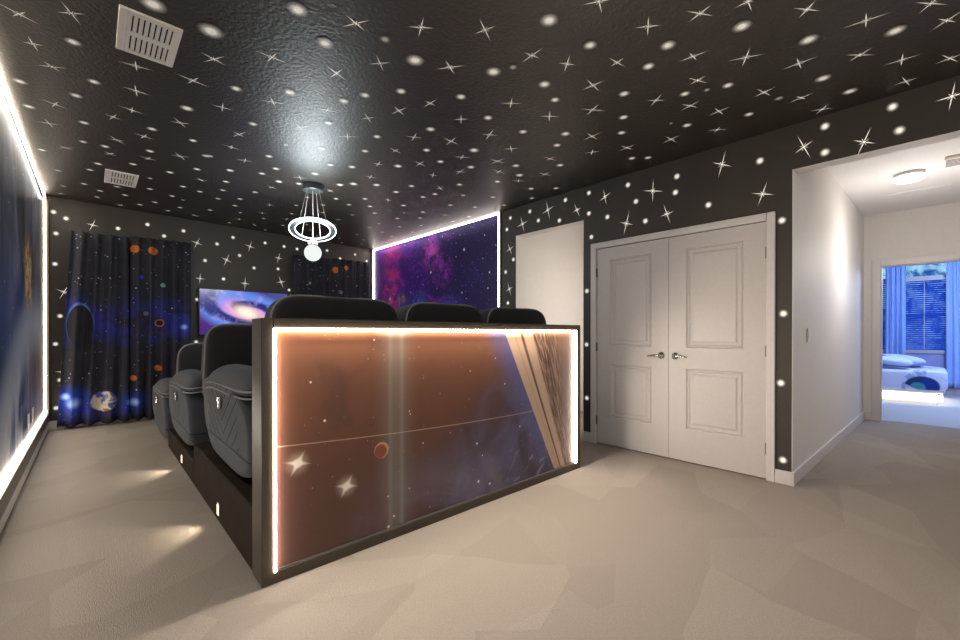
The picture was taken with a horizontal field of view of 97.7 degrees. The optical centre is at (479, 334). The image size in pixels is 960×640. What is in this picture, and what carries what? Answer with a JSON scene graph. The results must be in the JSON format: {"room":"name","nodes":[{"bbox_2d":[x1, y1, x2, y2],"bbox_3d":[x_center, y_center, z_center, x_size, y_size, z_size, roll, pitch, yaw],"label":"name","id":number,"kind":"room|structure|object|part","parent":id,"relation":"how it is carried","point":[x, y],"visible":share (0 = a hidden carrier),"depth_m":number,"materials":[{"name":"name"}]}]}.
{"room":"home theater","nodes":[
{"label":"home theater","id":0,"kind":"room"},
{"bbox_2d":[46,196,370,420],"bbox_3d":[-3.705,-0.294,6.483,4.456,2.865,0.122,0,0,-43],"label":"wall","id":1,"kind":"structure","parent":0,"point":[222,256],"depth_m":6.04,"materials":[{"name":"paint"}]},
{"bbox_2d":[57,230,128,427],"bbox_3d":[-4.811,-0.077,5.227,0.668,2.393,0.114,0,0,-43],"label":"curtain","id":2,"kind":"object","parent":1,"relation":"attached to","point":[94,377],"visible":1,"depth_m":5.22,"materials":[{"name":"fabric"}]},
{"bbox_2d":[48,413,154,429],"bbox_3d":[-3.609,1.086,6.487,4.288,0.105,0.014,0,0,-43],"label":"baseboard","id":3,"kind":"structure","parent":1,"relation":"attached to","point":[52,425],"depth_m":5.20,"materials":[{"name":"black wood"}]},
{"bbox_2d":[130,236,190,420],"bbox_3d":[-4.316,-0.088,5.684,0.661,2.412,0.117,0,0,-43],"label":"curtain","id":4,"kind":"object","parent":1,"relation":"attached to","point":[160,270],"visible":0.75,"depth_m":5.64,"materials":[{"name":"fabric"}]},
{"bbox_2d":[198,288,286,335],"bbox_3d":[-3.604,-0.332,6.438,1.217,0.690,0.084,0,0,-43],"label":"television","id":5,"kind":"object","parent":1,"relation":"attached to","point":[215,306],"visible":0.7,"depth_m":6.26,"materials":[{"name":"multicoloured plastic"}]},
{"bbox_2d":[293,255,332,296],"bbox_3d":[-2.811,-0.103,7.074,0.663,2.432,0.084,0,0,-43],"label":"curtain","id":6,"kind":"object","parent":1,"relation":"attached to","point":[309,277],"visible":0.37,"depth_m":7.06,"materials":[{"name":"fabric"}]},
{"bbox_2d":[333,258,369,298],"bbox_3d":[-2.297,-0.115,7.550,0.722,2.453,0.082,0,0,-43],"label":"curtain","id":7,"kind":"object","parent":1,"relation":"attached to","point":[351,279],"visible":0.25,"depth_m":7.51,"materials":[{"name":"fabric"}]},
{"bbox_2d":[252,318,579,587],"bbox_3d":[-0.114,0.535,2.817,2.533,1.232,0.164,0,0,-43],"label":"wall","id":8,"kind":"structure","parent":0,"point":[366,434],"depth_m":2.36,"materials":[{"name":"glass"}]},
{"bbox_2d":[0,0,959,249],"bbox_3d":[0.960,-1.698,4.299,8.305,0.202,9.617,0,0,-43],"label":"ceiling","id":9,"kind":"structure","parent":0,"point":[412,118],"depth_m":2.79,"materials":[{"name":"paint"}]},
{"bbox_2d":[104,169,138,187],"bbox_3d":[-3.716,-1.617,4.341,0.257,0.012,0.473,0,0,-43],"label":"ceiling vent","id":10,"kind":"object","parent":9,"relation":"in","point":[111,176],"visible":1,"depth_m":4.32,"materials":[{"name":"white metal"}]},
{"bbox_2d":[109,172,132,185],"bbox_3d":[-3.716,-1.614,4.341,0.185,0.005,0.401,0,0,-43],"label":"grille","id":11,"kind":"object","parent":10,"relation":"attached to","point":[117,178],"depth_m":4.35,"materials":[{"name":"white metal"}]},
{"bbox_2d":[116,4,182,67],"bbox_3d":[-1.780,-1.588,2.250,0.254,0.012,0.408,0,0,-43],"label":"ceiling vent","id":12,"kind":"object","parent":9,"relation":"in","point":[140,34],"visible":1,"depth_m":2.23,"materials":[{"name":"white metal"}]},
{"bbox_2d":[125,13,171,60],"bbox_3d":[-1.780,-1.585,2.250,0.182,0.005,0.336,0,0,-43],"label":"grille","id":13,"kind":"object","parent":12,"relation":"attached to","point":[144,37],"depth_m":2.24,"materials":[{"name":"white metal"}]},
{"bbox_2d":[289,182,335,260],"bbox_3d":[-1.789,-1.195,4.485,0.472,0.810,0.456,0,0,-43],"label":"pendant light","id":14,"kind":"object","parent":9,"relation":"hanging from","point":[312,252],"visible":1,"depth_m":4.43,"materials":[{"name":"metal"}]},
{"bbox_3d":[-1.789,-0.878,4.486,0.176,0.176,0.176,0,0,-43],"label":"globe","id":15,"kind":"part","parent":14,"relation":"part of"},
{"bbox_2d":[893,169,925,183],"bbox_3d":[4.241,-1.553,4.143,0.232,0.091,0.232,0,0,-43],"label":"ceiling light","id":16,"kind":"object","parent":9,"relation":"attached to","point":[910,176],"visible":1,"depth_m":4.08,"materials":[{"name":"white glass"}]},
{"bbox_2d":[887,183,951,200],"bbox_3d":[4.918,-1.597,4.700,0.290,0.012,0.490,0,0,-43],"label":"access panel","id":17,"kind":"object","parent":9,"relation":"attached to","point":[947,187],"visible":1,"depth_m":4.68,"materials":[{"name":"white paint"}]},
{"bbox_2d":[944,154,959,167],"bbox_3d":[4.316,-1.581,3.796,0.260,0.033,0.150,0,0,-43],"label":"ceiling vent","id":18,"kind":"object","parent":9,"relation":"in","point":[954,160],"visible":1,"depth_m":3.78,"materials":[{"name":"white metal"}]},
{"bbox_2d":[946,158,959,166],"bbox_3d":[4.314,-1.567,3.795,0.215,0.004,0.130,0,0,-43],"label":"grille","id":19,"kind":"object","parent":18,"relation":"attached to","point":[950,162],"depth_m":3.80,"materials":[{"name":"metal"}]},
{"bbox_2d":[0,393,959,639],"bbox_3d":[2.847,1.216,5.523,12.765,0.152,10.437,0,0,-43],"label":"floor","id":20,"kind":"structure","parent":0,"point":[106,535],"depth_m":2.17,"materials":[{"name":"beige carpet"}]},
{"bbox_2d":[153,343,202,437],"bbox_3d":[-3.292,0.605,5.055,0.983,1.049,1.298,0,0,-43],"label":"recliner","id":21,"kind":"object","parent":20,"relation":"on","point":[189,356],"visible":0.18,"depth_m":4.45,"materials":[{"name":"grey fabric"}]},
{"bbox_3d":[-3.564,0.864,4.832,0.261,0.532,1.201,0,0,-43],"label":"armrest","id":22,"kind":"part","parent":21,"relation":"part of","materials":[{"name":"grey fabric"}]},
{"bbox_3d":[-2.908,0.419,4.721,0.844,0.660,0.288,0,0,-43],"label":"backrest","id":23,"kind":"part","parent":21,"relation":"part of","materials":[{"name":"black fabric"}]},
{"bbox_2d":[168,428,251,569],"bbox_3d":[-1.217,0.988,4.005,2.532,0.318,3.071,0,0,-43],"label":"platform","id":24,"kind":"object","parent":20,"relation":"on","point":[228,494],"visible":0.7,"depth_m":2.54,"materials":[{"name":"black wood"}]},
{"bbox_2d":[169,323,251,444],"bbox_3d":[-2.357,0.423,4.066,0.983,1.049,1.298,0,0,-43],"label":"recliner","id":25,"kind":"object","parent":24,"relation":"on","point":[229,343],"visible":0.32,"depth_m":3.47,"materials":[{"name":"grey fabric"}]},
{"bbox_3d":[-2.732,0.547,3.765,0.023,0.080,0.055,0,0,-43],"label":"control panel","id":26,"kind":"part","parent":25,"relation":"part of","materials":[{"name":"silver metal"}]},
{"bbox_3d":[-2.630,0.683,3.843,0.261,0.532,1.201,0,0,-43],"label":"armrest","id":27,"kind":"part","parent":25,"relation":"part of","materials":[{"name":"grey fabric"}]},
{"bbox_3d":[-1.974,0.237,3.733,0.844,0.660,0.288,0,0,-43],"label":"backrest","id":28,"kind":"part","parent":25,"relation":"part of","materials":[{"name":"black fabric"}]},
{"bbox_2d":[217,502,219,516],"bbox_3d":[-1.591,1.066,2.566,0.028,0.080,0.052,0,0,-43],"label":"step light","id":29,"kind":"object","parent":24,"relation":"attached to","point":[218,503],"depth_m":2.55,"materials":[{"name":"white plastic"}]},
{"bbox_2d":[203,295,397,477],"bbox_3d":[-1.253,0.294,2.880,0.940,1.049,1.298,0,0,-43],"label":"recliner","id":30,"kind":"object","parent":24,"relation":"on","point":[228,389],"visible":0.38,"depth_m":2.43,"materials":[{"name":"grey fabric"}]},
{"bbox_3d":[-1.613,0.418,2.593,0.022,0.080,0.055,0,0,-43],"label":"control panel","id":31,"kind":"part","parent":30,"relation":"part of","materials":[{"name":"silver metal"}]},
{"bbox_3d":[-1.514,0.554,2.668,0.250,0.532,1.201,0,0,-43],"label":"armrest","id":32,"kind":"part","parent":30,"relation":"part of","materials":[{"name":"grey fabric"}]},
{"bbox_3d":[-0.872,0.108,2.545,0.807,0.660,0.288,0,0,-43],"label":"backrest","id":33,"kind":"part","parent":30,"relation":"part of","materials":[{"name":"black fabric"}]},
{"bbox_2d":[396,302,482,322],"bbox_3d":[-0.628,0.292,3.458,0.745,1.049,1.298,0,0,-43],"label":"recliner","id":34,"kind":"object","parent":24,"relation":"on","point":[420,311],"visible":0.21,"depth_m":2.95,"materials":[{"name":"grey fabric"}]},
{"bbox_2d":[479,307,545,323],"bbox_3d":[-0.063,0.291,3.981,0.774,1.049,1.298,0,0,-43],"label":"recliner","id":35,"kind":"object","parent":24,"relation":"on","point":[508,315],"visible":0.17,"depth_m":3.46,"materials":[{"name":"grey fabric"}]},
{"bbox_2d":[882,364,947,404],"bbox_3d":[7.197,0.849,7.920,1.410,0.564,2.180,0,0,-43],"label":"bed","id":36,"kind":"object","parent":20,"relation":"on","point":[912,384],"visible":0.46,"depth_m":6.96,"materials":[{"name":"white fabric"}]},
{"bbox_2d":[882,355,913,365],"bbox_3d":[7.203,0.445,7.427,0.655,0.191,0.520,0,0,42],"label":"pillow","id":37,"kind":"object","parent":36,"relation":"on","point":[886,359],"visible":0.68,"depth_m":7.20,"materials":[{"name":"white fabric"}]},
{"bbox_2d":[882,353,925,364],"bbox_3d":[7.753,0.444,7.745,0.655,0.191,0.520,0,0,42],"label":"pillow","id":38,"kind":"object","parent":36,"relation":"on","point":[917,361],"visible":0.52,"depth_m":7.49,"materials":[{"name":"white fabric"}]},
{"bbox_3d":[7.197,0.864,7.920,1.360,0.220,2.130,0,0,-43],"label":"mattress","id":39,"kind":"part","parent":36,"relation":"part of","materials":[{"name":"white fabric"}]},
{"bbox_2d":[882,364,947,390],"bbox_3d":[7.197,0.749,7.920,1.410,0.364,2.180,0,0,-43],"label":"duvet","id":40,"kind":"object","parent":36,"relation":"on","point":[894,378],"depth_m":6.97,"materials":[{"name":"white fabric"}]},
{"bbox_2d":[523,226,582,410],"bbox_3d":[1.452,-0.291,5.520,1.569,2.865,1.228,0,0,-43],"label":"wall","id":41,"kind":"structure","parent":0,"point":[552,260],"depth_m":5.82,"materials":[{"name":"beige paint"}]},
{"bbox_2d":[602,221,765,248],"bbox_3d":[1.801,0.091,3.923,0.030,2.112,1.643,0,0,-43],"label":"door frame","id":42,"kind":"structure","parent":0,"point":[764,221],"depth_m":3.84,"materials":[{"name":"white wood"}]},
{"bbox_2d":[499,75,959,471],"bbox_3d":[1.170,-0.288,4.580,0.122,2.865,9.537,0,0,-43],"label":"wall","id":43,"kind":"structure","parent":0,"point":[753,175],"depth_m":3.38,"materials":[{"name":"paint"}]},
{"bbox_2d":[371,212,500,311],"bbox_3d":[-0.884,-0.292,6.681,0.045,2.619,3.382,0,0,-43],"label":"wall mural","id":44,"kind":"object","parent":43,"relation":"attached to","point":[460,263],"visible":0.32,"depth_m":6.30},
{"bbox_2d":[516,220,583,430],"bbox_3d":[0.832,-0.051,4.947,0.125,2.388,0.988,0,0,-43],"label":"trim","id":45,"kind":"structure","parent":43,"relation":"attached to","point":[519,238],"depth_m":5.27,"materials":[{"name":"beige paint"}]},
{"bbox_2d":[596,238,668,456],"bbox_3d":[1.478,0.118,4.152,0.091,2.033,0.756,0,0,-43],"label":"door","id":46,"kind":"structure","parent":43,"relation":"in","point":[632,345],"depth_m":4.13,"materials":[{"name":"white wood"}]},
{"bbox_3d":[1.651,0.192,3.940,0.056,0.066,0.153,0,0,-43],"label":"handle","id":47,"kind":"part","parent":46,"relation":"part of","materials":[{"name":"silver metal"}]},
{"bbox_2d":[591,211,775,481],"bbox_3d":[1.784,0.091,3.907,0.138,2.112,1.643,0,0,-43],"label":"trim","id":48,"kind":"structure","parent":43,"relation":"attached to","point":[769,217],"depth_m":3.33,"materials":[{"name":"white wood"}]},
{"bbox_2d":[583,431,791,485],"bbox_3d":[0.169,1.089,5.571,0.014,0.105,6.489,0,0,-43],"label":"baseboard","id":49,"kind":"structure","parent":43,"relation":"attached to","point":[781,476],"depth_m":3.23,"materials":[{"name":"white wood"}]},
{"bbox_2d":[668,222,765,477],"bbox_3d":[2.001,0.119,3.587,0.091,2.033,0.776,0,0,-43],"label":"door","id":50,"kind":"structure","parent":43,"relation":"in","point":[717,410],"depth_m":3.57,"materials":[{"name":"white wood"}]},
{"bbox_3d":[1.796,0.192,3.783,0.056,0.066,0.153,0,0,-43],"label":"handle","id":51,"kind":"part","parent":50,"relation":"part of","materials":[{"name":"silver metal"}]},
{"bbox_2d":[793,130,959,173],"bbox_3d":[2.877,-1.253,2.733,0.126,0.004,1.351,0,0,-43],"label":"trim","id":52,"kind":"structure","parent":43,"relation":"attached to","point":[956,134],"depth_m":2.86,"materials":[{"name":"beige paint"}]},
{"bbox_2d":[792,168,863,471],"bbox_3d":[3.741,-0.228,4.474,3.753,2.745,0.209,0,0,-43],"label":"wall","id":53,"kind":"structure","parent":0,"point":[828,227],"depth_m":3.93,"materials":[{"name":"beige paint"}]},
{"bbox_2d":[807,328,809,341],"bbox_3d":[2.763,0.000,3.519,0.072,0.116,0.013,0,0,-43],"label":"light switch","id":54,"kind":"object","parent":53,"relation":"attached to","point":[808,329],"visible":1,"depth_m":3.50,"materials":[{"name":"white plastic"}]},
{"bbox_2d":[791,412,870,486],"bbox_3d":[3.804,1.093,4.401,3.766,0.105,0.093,0,0,-42],"label":"baseboard","id":55,"kind":"structure","parent":53,"relation":"attached to","point":[814,459],"depth_m":3.92,"materials":[{"name":"white wood"}]},
{"bbox_2d":[863,202,959,412],"bbox_3d":[5.654,-0.230,5.256,0.120,2.745,1.519,0,0,-43],"label":"wall","id":56,"kind":"structure","parent":0,"point":[930,230],"depth_m":5.42,"materials":[{"name":"beige paint"}]},
{"bbox_2d":[871,252,959,420],"bbox_3d":[5.624,0.075,5.279,0.134,2.135,1.002,0,0,-43],"label":"trim","id":57,"kind":"structure","parent":56,"relation":"attached to","point":[877,265],"depth_m":5.55,"materials":[{"name":"white wood"}]},
{"bbox_2d":[882,351,959,388],"bbox_3d":[8.927,-0.240,8.256,0.120,2.745,6.000,0,0,-43],"label":"wall","id":58,"kind":"structure","parent":0,"point":[936,360],"depth_m":8.22,"materials":[{"name":"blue paint"}]},
{"bbox_2d":[883,263,945,353],"bbox_3d":[8.816,-0.563,8.330,0.120,1.850,1.560,0,0,-43],"label":"window","id":59,"kind":"structure","parent":58,"relation":"attached to","point":[938,270],"depth_m":8.32,"materials":[{"name":"blue glass"}]},
{"bbox_2d":[885,266,905,354],"bbox_3d":[8.451,-0.216,8.524,0.077,2.518,0.294,0,0,-43],"label":"curtain","id":60,"kind":"object","parent":59,"relation":"hanging from","point":[895,322],"visible":0.73,"depth_m":8.53,"materials":[{"name":"blue fabric"}]},
{"bbox_2d":[883,277,945,351],"bbox_3d":[8.777,-0.393,8.287,0.053,1.440,1.350,0,0,-43],"label":"blind","id":61,"kind":"object","parent":59,"relation":"attached to","point":[915,341],"visible":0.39,"depth_m":8.27,"materials":[{"name":"blue plastic"}]},
{"bbox_3d":[8.777,-1.093,8.285,0.053,0.040,1.350,0,0,-43],"label":"head rail","id":62,"kind":"part","parent":61,"relation":"part of","materials":[{"name":"white plastic"}]},
{"bbox_3d":[8.777,0.312,8.290,0.033,0.030,1.350,0,0,-43],"label":"rail","id":63,"kind":"part","parent":61,"relation":"part of","materials":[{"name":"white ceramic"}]},
{"bbox_3d":[8.764,-0.398,8.269,0.007,1.340,0.008,0,0,-43],"label":"cord","id":64,"kind":"part","parent":61,"relation":"part of","materials":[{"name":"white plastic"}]},
{"bbox_2d":[946,262,959,388],"bbox_3d":[9.130,-0.238,7.787,0.079,2.508,0.639,0,0,-43],"label":"curtain","id":65,"kind":"object","parent":59,"relation":"hanging from","point":[952,268],"visible":0.92,"depth_m":7.95,"materials":[{"name":"blue fabric"}]},
{"bbox_2d":[945,388,959,394],"bbox_3d":[8.877,1.077,8.215,0.015,0.110,6.000,0,0,-43],"label":"baseboard","id":66,"kind":"structure","parent":58,"relation":"attached to","point":[949,390],"depth_m":8.02,"materials":[{"name":"white wood"}]},
{"bbox_3d":[-2.059,-0.278,1.511,0.120,2.865,9.417,0,0,-43],"label":"wall","id":67,"kind":"structure","parent":0,"visible":0},
{"bbox_2d":[0,425,47,533],"bbox_3d":[-2.003,1.092,1.568,0.034,0.125,9.417,0,0,-43],"label":"baseboard","id":68,"kind":"structure","parent":67,"relation":"attached to","point":[6,514],"depth_m":3.05,"materials":[{"name":"dark brown wood"}]},
{"bbox_2d":[0,72,48,519],"bbox_3d":[-2.159,-0.312,1.744,0.050,2.680,8.695,0,0,-43],"label":"wall mural","id":69,"kind":"object","parent":67,"relation":"attached to","point":[24,205],"visible":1,"depth_m":3.21},
{"bbox_2d":[28,413,29,428],"bbox_3d":[-3.943,0.751,3.664,0.008,0.130,0.100,0,0,-43],"label":"wall outlet","id":70,"kind":"object","parent":69,"relation":"attached to","point":[28,413],"visible":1,"depth_m":3.66,"materials":[{"name":"white plastic"}]}
]}

